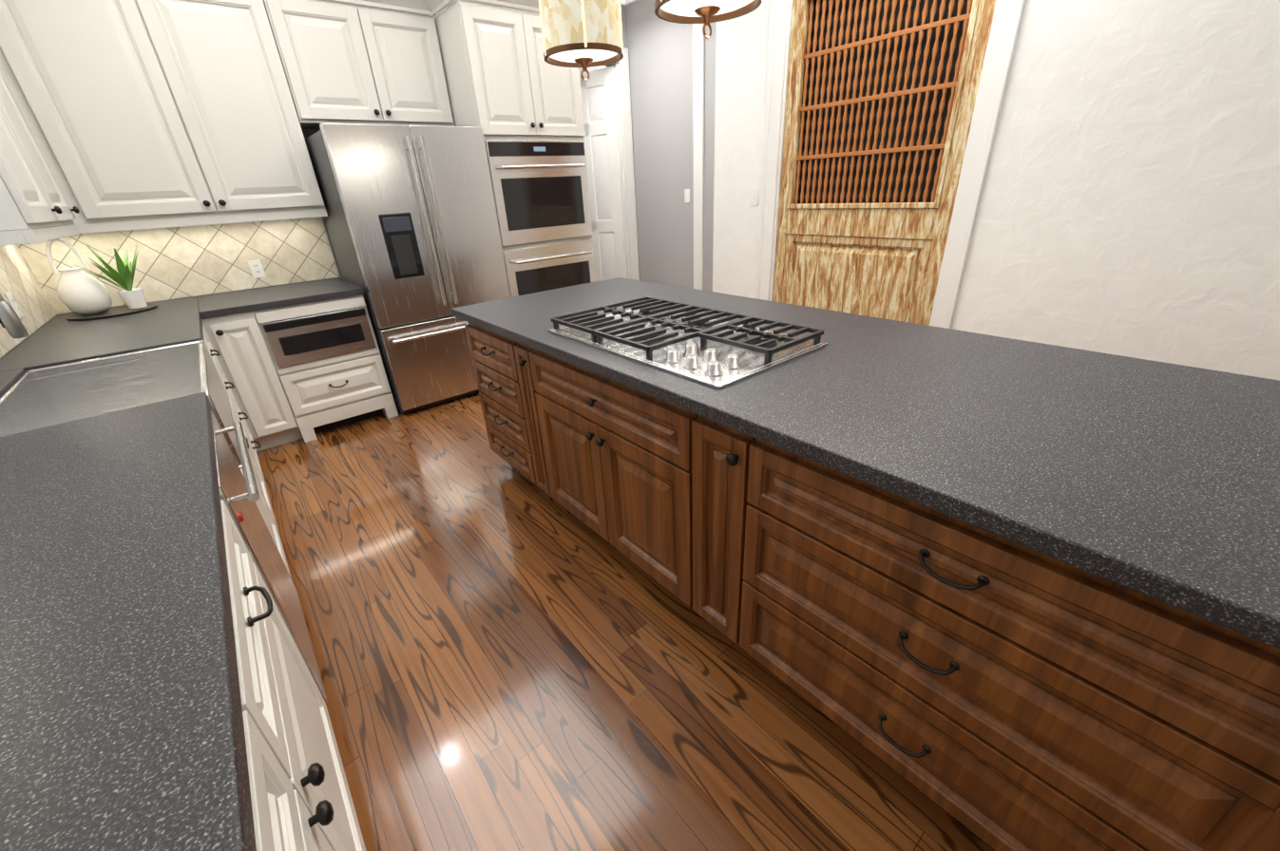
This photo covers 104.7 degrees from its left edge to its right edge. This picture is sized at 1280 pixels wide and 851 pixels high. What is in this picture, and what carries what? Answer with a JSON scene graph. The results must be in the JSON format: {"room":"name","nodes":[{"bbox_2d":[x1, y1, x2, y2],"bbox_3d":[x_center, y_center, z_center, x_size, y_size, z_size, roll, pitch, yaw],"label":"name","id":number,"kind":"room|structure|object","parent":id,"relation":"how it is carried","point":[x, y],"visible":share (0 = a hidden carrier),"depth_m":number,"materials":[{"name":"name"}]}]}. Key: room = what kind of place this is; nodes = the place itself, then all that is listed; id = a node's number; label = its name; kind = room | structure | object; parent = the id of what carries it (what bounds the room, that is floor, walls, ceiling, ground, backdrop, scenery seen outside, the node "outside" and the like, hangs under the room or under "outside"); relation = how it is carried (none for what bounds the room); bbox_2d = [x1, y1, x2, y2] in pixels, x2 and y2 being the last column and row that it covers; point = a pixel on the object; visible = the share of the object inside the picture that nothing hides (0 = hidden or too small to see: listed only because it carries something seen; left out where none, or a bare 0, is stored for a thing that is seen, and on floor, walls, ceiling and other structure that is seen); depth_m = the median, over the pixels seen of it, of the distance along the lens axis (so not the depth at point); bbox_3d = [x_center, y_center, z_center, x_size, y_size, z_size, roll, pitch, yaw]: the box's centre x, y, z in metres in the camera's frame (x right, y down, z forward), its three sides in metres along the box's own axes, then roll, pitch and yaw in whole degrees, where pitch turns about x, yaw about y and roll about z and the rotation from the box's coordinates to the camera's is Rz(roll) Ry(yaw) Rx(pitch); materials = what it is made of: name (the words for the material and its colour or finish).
{"room":"kitchen","nodes":[
{"label":"kitchen","id":0,"kind":"room"},
{"bbox_2d":[0,315,55,360],"bbox_3d":[-1.165,-0.065,-0.020,0.160,3.100,7.650,-22,32,-34],"label":"wall","id":1,"kind":"structure","parent":0,"point":[26,338],"depth_m":2.37,"materials":[{"name":"grey paint"}]},
{"bbox_2d":[0,245,56,358],"bbox_3d":[-1.416,0.103,0.571,0.011,0.472,6.300,-22,32,-34],"label":"wall tiles","id":2,"kind":"structure","parent":1,"relation":"attached to","point":[19,282],"depth_m":2.54,"materials":[{"name":"stone"}]},
{"bbox_2d":[4,291,23,318],"bbox_3d":[-2.992,-0.578,2.363,0.008,0.116,0.072,-22,32,-34],"label":"electrical outlet plate","id":3,"kind":"object","parent":2,"relation":"attached to","point":[13,304],"visible":0.96,"depth_m":2.35,"materials":[{"name":"white plastic"}]},
{"bbox_2d":[0,70,80,246],"bbox_3d":[-2.784,-1.353,1.941,0.358,1.180,1.055,-22,32,-34],"label":"upper cabinet","id":4,"kind":"object","parent":1,"relation":"attached to","point":[34,207],"visible":1,"depth_m":2.06,"materials":[{"name":"white paint"}]},
{"bbox_2d":[55,0,630,316],"bbox_3d":[-1.621,-2.018,4.041,5.240,3.100,0.150,-22,32,-34],"label":"wall","id":5,"kind":"structure","parent":0,"point":[307,133],"depth_m":3.68,"materials":[{"name":"grey paint"}]},
{"bbox_2d":[0,3,106,231],"bbox_3d":[-3.198,-1.596,2.429,0.420,1.130,0.348,-22,32,-34],"label":"upper cabinet","id":6,"kind":"object","parent":5,"relation":"attached to","point":[16,68],"depth_m":2.46,"materials":[{"name":"white paint"}]},
{"bbox_2d":[0,0,326,224],"bbox_3d":[-2.651,-1.821,2.829,1.129,1.130,0.348,-22,32,-34],"label":"upper cabinet","id":7,"kind":"object","parent":5,"relation":"attached to","point":[146,112],"depth_m":2.71,"materials":[{"name":"white paint"}]},
{"bbox_2d":[17,209,339,314],"bbox_3d":[-2.854,-1.100,3.205,1.494,0.472,0.011,-22,32,-34],"label":"wall tile","id":8,"kind":"structure","parent":5,"relation":"attached to","point":[178,262],"depth_m":3.20,"materials":[{"name":"tile"}]},
{"bbox_2d":[247,259,266,278],"bbox_3d":[-2.637,-1.079,3.397,0.072,0.116,0.008,-22,32,-34],"label":"electrical outlet plate","id":9,"kind":"object","parent":8,"relation":"attached to","point":[256,268],"visible":1,"depth_m":3.40,"materials":[{"name":"white plastic"}]},
{"bbox_2d":[262,0,454,129],"bbox_3d":[-1.842,-2.371,3.305,0.980,0.640,0.378,-22,32,-34],"label":"upper cabinet","id":10,"kind":"object","parent":5,"relation":"attached to","point":[342,63],"visible":1,"depth_m":3.16,"materials":[{"name":"white paint"}]},
{"bbox_2d":[328,0,437,16],"bbox_3d":[-2.199,-2.459,2.686,2.171,0.094,0.084,-22,32,-34],"label":"crown molding","id":11,"kind":"structure","parent":10,"relation":"attached to","point":[407,6],"depth_m":3.18,"materials":[{"name":"white paint"}]},
{"bbox_2d":[579,66,626,281],"bbox_3d":[-0.524,-2.359,5.356,0.316,2.428,0.715,-22,32,-34],"label":"door","id":12,"kind":"structure","parent":5,"relation":"in","point":[601,132],"depth_m":5.12,"materials":[{"name":"white wood"}]},
{"bbox_2d":[607,47,639,280],"bbox_3d":[-0.476,-2.246,4.971,0.980,2.580,0.170,-22,32,-34],"label":"door frame","id":13,"kind":"structure","parent":5,"relation":"attached to","point":[624,133],"depth_m":5.00,"materials":[{"name":"white wood"}]},
{"bbox_2d":[620,0,634,5],"bbox_3d":[-1.729,-3.220,3.207,4.280,0.199,0.150,-22,32,-34],"label":"crown molding","id":14,"kind":"structure","parent":5,"relation":"attached to","point":[624,2],"depth_m":4.45,"materials":[{"name":"white wood"}]},
{"bbox_2d":[579,65,607,73],"bbox_3d":[-0.325,-3.032,5.973,0.150,3.100,1.530,-22,32,-34],"label":"wall","id":15,"kind":"structure","parent":0,"point":[593,67],"depth_m":5.54,"materials":[{"name":"grey paint"}]},
{"bbox_2d":[256,392,995,850],"bbox_3d":[0.240,0.326,2.673,5.400,0.100,9.400,-22,32,-34],"label":"floor","id":16,"kind":"structure","parent":0,"point":[509,657],"depth_m":1.57,"materials":[{"name":"brown wood"}]},
{"bbox_2d":[202,326,266,485],"bbox_3d":[-2.424,0.012,2.510,0.678,0.874,0.765,-22,32,-34],"label":"base cabinet","id":17,"kind":"object","parent":16,"relation":"on","point":[237,412],"visible":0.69,"depth_m":2.67,"materials":[{"name":"white paint"}]},
{"bbox_2d":[201,317,273,451],"bbox_3d":[-2.880,-0.218,3.035,0.715,0.874,0.749,-22,32,-34],"label":"base cabinet","id":18,"kind":"object","parent":16,"relation":"on","point":[219,339],"depth_m":2.95,"materials":[{"name":"white paint"}]},
{"bbox_2d":[230,409,291,578],"bbox_3d":[-1.867,0.280,1.896,0.675,0.874,0.962,-22,32,-34],"label":"base cabinet","id":19,"kind":"object","parent":16,"relation":"on","point":[263,505],"visible":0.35,"depth_m":2.09,"materials":[{"name":"white paint"}]},
{"bbox_2d":[218,311,307,446],"bbox_3d":[-2.555,-0.352,3.273,0.216,0.874,0.749,-22,32,-34],"label":"base cabinet","id":20,"kind":"object","parent":16,"relation":"on","point":[246,336],"depth_m":3.02,"materials":[{"name":"white paint"}]},
{"bbox_2d":[210,410,327,702],"bbox_3d":[-1.339,0.518,1.355,0.683,0.868,0.606,-22,32,-34],"label":"dishwasher","id":21,"kind":"object","parent":16,"relation":"on","point":[238,494],"visible":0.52,"depth_m":1.39,"materials":[{"name":"silver metal"}]},
{"bbox_2d":[242,710,334,850],"bbox_3d":[-0.519,0.925,0.418,0.678,0.874,0.658,-22,32,-34],"label":"base cabinet","id":22,"kind":"object","parent":16,"relation":"on","point":[284,820],"visible":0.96,"depth_m":0.64,"materials":[{"name":"white paint"}]},
{"bbox_2d":[220,499,366,850],"bbox_3d":[-0.945,0.721,0.886,0.678,0.874,0.658,-22,32,-34],"label":"base cabinet","id":23,"kind":"object","parent":16,"relation":"on","point":[283,705],"visible":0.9,"depth_m":0.95,"materials":[{"name":"white paint"}]},
{"bbox_2d":[254,294,398,441],"bbox_3d":[-2.261,-0.473,3.487,0.645,0.874,0.749,-22,32,-34],"label":"base cabinet","id":24,"kind":"object","parent":16,"relation":"on","point":[308,372],"depth_m":3.22,"materials":[{"name":"white paint"}]},
{"bbox_2d":[305,123,510,413],"bbox_3d":[-1.605,-1.139,3.679,0.955,1.813,0.880,-22,32,-34],"label":"fridge","id":25,"kind":"object","parent":16,"relation":"on","point":[410,220],"visible":0.85,"depth_m":3.28,"materials":[{"name":"grey metal"}]},
{"bbox_2d":[464,323,536,484],"bbox_3d":[-0.329,-0.220,2.745,1.026,0.874,0.523,-22,32,-34],"label":"base cabinet","id":26,"kind":"object","parent":16,"relation":"on","point":[495,370],"visible":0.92,"depth_m":2.43,"materials":[{"name":"brown wood"}]},
{"bbox_2d":[422,0,596,297],"bbox_3d":[-0.947,-1.795,4.061,1.038,2.615,0.814,-22,32,-34],"label":"tall cabinet","id":27,"kind":"object","parent":16,"relation":"on","point":[514,94],"depth_m":3.58,"materials":[{"name":"white paint"}]},
{"bbox_2d":[513,343,550,496],"bbox_3d":[-0.115,-0.118,2.512,1.023,0.874,0.128,-22,32,-34],"label":"base cabinet","id":28,"kind":"object","parent":16,"relation":"on","point":[524,370],"visible":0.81,"depth_m":2.20,"materials":[{"name":"brown wood"}]},
{"bbox_2d":[528,348,697,608],"bbox_3d":[0.228,0.046,2.135,1.023,0.874,0.928,-22,32,-34],"label":"base cabinet","id":29,"kind":"object","parent":16,"relation":"on","point":[618,457],"visible":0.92,"depth_m":1.75,"materials":[{"name":"brown wood"}]},
{"bbox_2d":[691,415,755,644],"bbox_3d":[0.592,0.220,1.736,1.023,0.874,0.193,-22,32,-34],"label":"base cabinet","id":30,"kind":"object","parent":16,"relation":"on","point":[720,454],"visible":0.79,"depth_m":1.42,"materials":[{"name":"brown wood"}]},
{"bbox_2d":[739,438,1279,850],"bbox_3d":[0.964,0.400,1.325,1.026,0.874,0.958,-22,32,-34],"label":"base cabinet","id":31,"kind":"object","parent":16,"relation":"on","point":[996,693],"visible":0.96,"depth_m":0.92,"materials":[{"name":"brown wood"}]},
{"bbox_3d":[0.282,1.309,-0.462,0.678,0.874,1.828,-22,32,-34],"label":"base cabinet","id":32,"kind":"object","parent":16,"relation":"on","visible":0},
{"bbox_2d":[0,296,256,850],"bbox_3d":[-1.150,0.228,0.873,0.651,0.040,6.267,-22,32,-34],"label":"countertop","id":33,"kind":"structure","parent":32,"relation":"on","point":[122,727],"depth_m":0.68,"materials":[{"name":"black stone"}]},
{"bbox_2d":[0,292,28,338],"bbox_3d":[-2.049,-0.284,1.504,0.241,0.416,0.093,-22,32,-34],"label":"pull-down faucet","id":34,"kind":"object","parent":33,"relation":"on","point":[10,322],"visible":1,"depth_m":1.53,"materials":[{"name":"silver metal"}]},
{"bbox_2d":[65,303,157,321],"bbox_3d":[-3.033,-0.657,2.846,0.390,0.011,0.390,-22,32,-34],"label":"round tray","id":35,"kind":"object","parent":33,"relation":"on","point":[118,311],"visible":0.83,"depth_m":2.79,"materials":[{"name":"grey"}]},
{"bbox_2d":[45,238,112,314],"bbox_3d":[-3.117,-0.825,2.724,0.199,0.404,0.199,-22,32,-34],"label":"ceramic jug","id":36,"kind":"object","parent":35,"relation":"on","point":[80,292],"visible":1,"depth_m":2.71,"materials":[{"name":"white ceramic"}]},
{"bbox_2d":[76,241,147,308],"bbox_3d":[-2.984,-0.858,2.832,0.282,0.356,0.299,-22,32,-34],"label":"potted plant","id":37,"kind":"object","parent":35,"relation":"on","point":[128,295],"visible":1,"depth_m":2.81,"materials":[{"name":"green plant"}]},
{"bbox_2d":[0,340,241,469],"bbox_3d":[-1.844,-0.033,1.780,0.535,0.275,0.910,-22,32,-34],"label":"farmhouse sink","id":38,"kind":"object","parent":33,"relation":"in","point":[38,398],"visible":0.42,"depth_m":2.00,"materials":[{"name":"silver metal"}]},
{"bbox_2d":[193,277,364,319],"bbox_3d":[-2.344,-0.855,3.235,0.829,0.040,0.747,-22,32,-34],"label":"countertop","id":39,"kind":"structure","parent":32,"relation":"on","point":[215,305],"depth_m":3.10,"materials":[{"name":"black stone"}]},
{"bbox_3d":[1.765,0.783,0.446,1.026,0.874,1.528,-22,32,-34],"label":"cabinet","id":40,"kind":"object","parent":16,"relation":"on","visible":0},
{"bbox_2d":[451,277,1279,649],"bbox_3d":[0.873,-0.063,1.239,1.070,0.040,4.410,-22,32,-34],"label":"countertop","id":41,"kind":"structure","parent":40,"relation":"on","point":[1156,481],"depth_m":1.05,"materials":[{"name":"black stone"}]},
{"bbox_2d":[547,296,828,389],"bbox_3d":[0.125,-0.345,1.796,0.535,0.053,0.915,-22,32,-34],"label":"gas cooktop","id":42,"kind":"object","parent":41,"relation":"in","point":[692,345],"visible":1,"depth_m":1.66,"materials":[{"name":"silver metal"}]},
{"bbox_2d":[625,0,716,291],"bbox_3d":[0.477,-2.426,4.637,0.200,3.100,1.450,-22,32,-34],"label":"wall","id":43,"kind":"structure","parent":0,"point":[660,62],"depth_m":4.62,"materials":[{"name":"paint"}]},
{"bbox_2d":[684,189,689,202],"bbox_3d":[0.444,-2.161,4.645,0.008,0.116,0.072,-22,32,-34],"label":"switch plate","id":44,"kind":"object","parent":43,"relation":"attached to","point":[686,195],"visible":1,"depth_m":4.64,"materials":[{"name":"white plastic"}]},
{"bbox_2d":[692,23,704,290],"bbox_3d":[0.538,-2.103,4.539,0.020,2.600,0.115,-22,32,-34],"label":"door frame","id":45,"kind":"structure","parent":43,"relation":"attached to","point":[698,105],"depth_m":4.36,"materials":[{"name":"white wood"}]},
{"bbox_2d":[712,0,1279,381],"bbox_3d":[2.738,-1.217,1.895,0.570,3.100,6.050,-22,32,-34],"label":"wall","id":46,"kind":"structure","parent":0,"point":[1129,205],"depth_m":2.27,"materials":[{"name":"white paint"}]},
{"bbox_2d":[749,188,759,206],"bbox_3d":[0.853,-1.703,3.682,0.008,0.116,0.072,-22,32,-34],"label":"switch plate","id":47,"kind":"object","parent":46,"relation":"attached to","point":[754,197],"visible":1,"depth_m":3.68,"materials":[{"name":"white plastic"}]},
{"bbox_2d":[772,0,996,325],"bbox_3d":[1.387,-1.490,3.136,0.057,2.624,1.163,-22,32,-34],"label":"door","id":48,"kind":"structure","parent":46,"relation":"in","point":[881,259],"depth_m":3.04,"materials":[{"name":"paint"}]},
{"bbox_2d":[755,0,1026,328],"bbox_3d":[1.380,-1.539,3.107,0.119,2.755,1.425,-22,32,-34],"label":"door frame","id":49,"kind":"structure","parent":46,"relation":"attached to","point":[1005,25],"depth_m":2.83,"materials":[{"name":"white wood"}]},
{"bbox_3d":[0.079,-2.547,1.273,5.400,0.100,9.400,-22,32,-34],"label":"ceiling","id":50,"kind":"structure","parent":0,"visible":0},
{"bbox_2d":[538,0,623,80],"bbox_3d":[-0.248,-1.943,1.668,0.306,1.294,0.309,-22,32,-34],"label":"pendant light","id":51,"kind":"object","parent":50,"relation":"hanging from","point":[584,34],"visible":1,"depth_m":1.78,"materials":[{"name":"brown metal"}]},
{"bbox_2d":[654,0,763,38],"bbox_3d":[0.166,-1.731,1.185,0.306,1.294,0.309,-22,32,-34],"label":"pendant light","id":52,"kind":"object","parent":50,"relation":"hanging from","point":[706,12],"visible":1,"depth_m":1.45,"materials":[{"name":"brown metal"}]}
]}

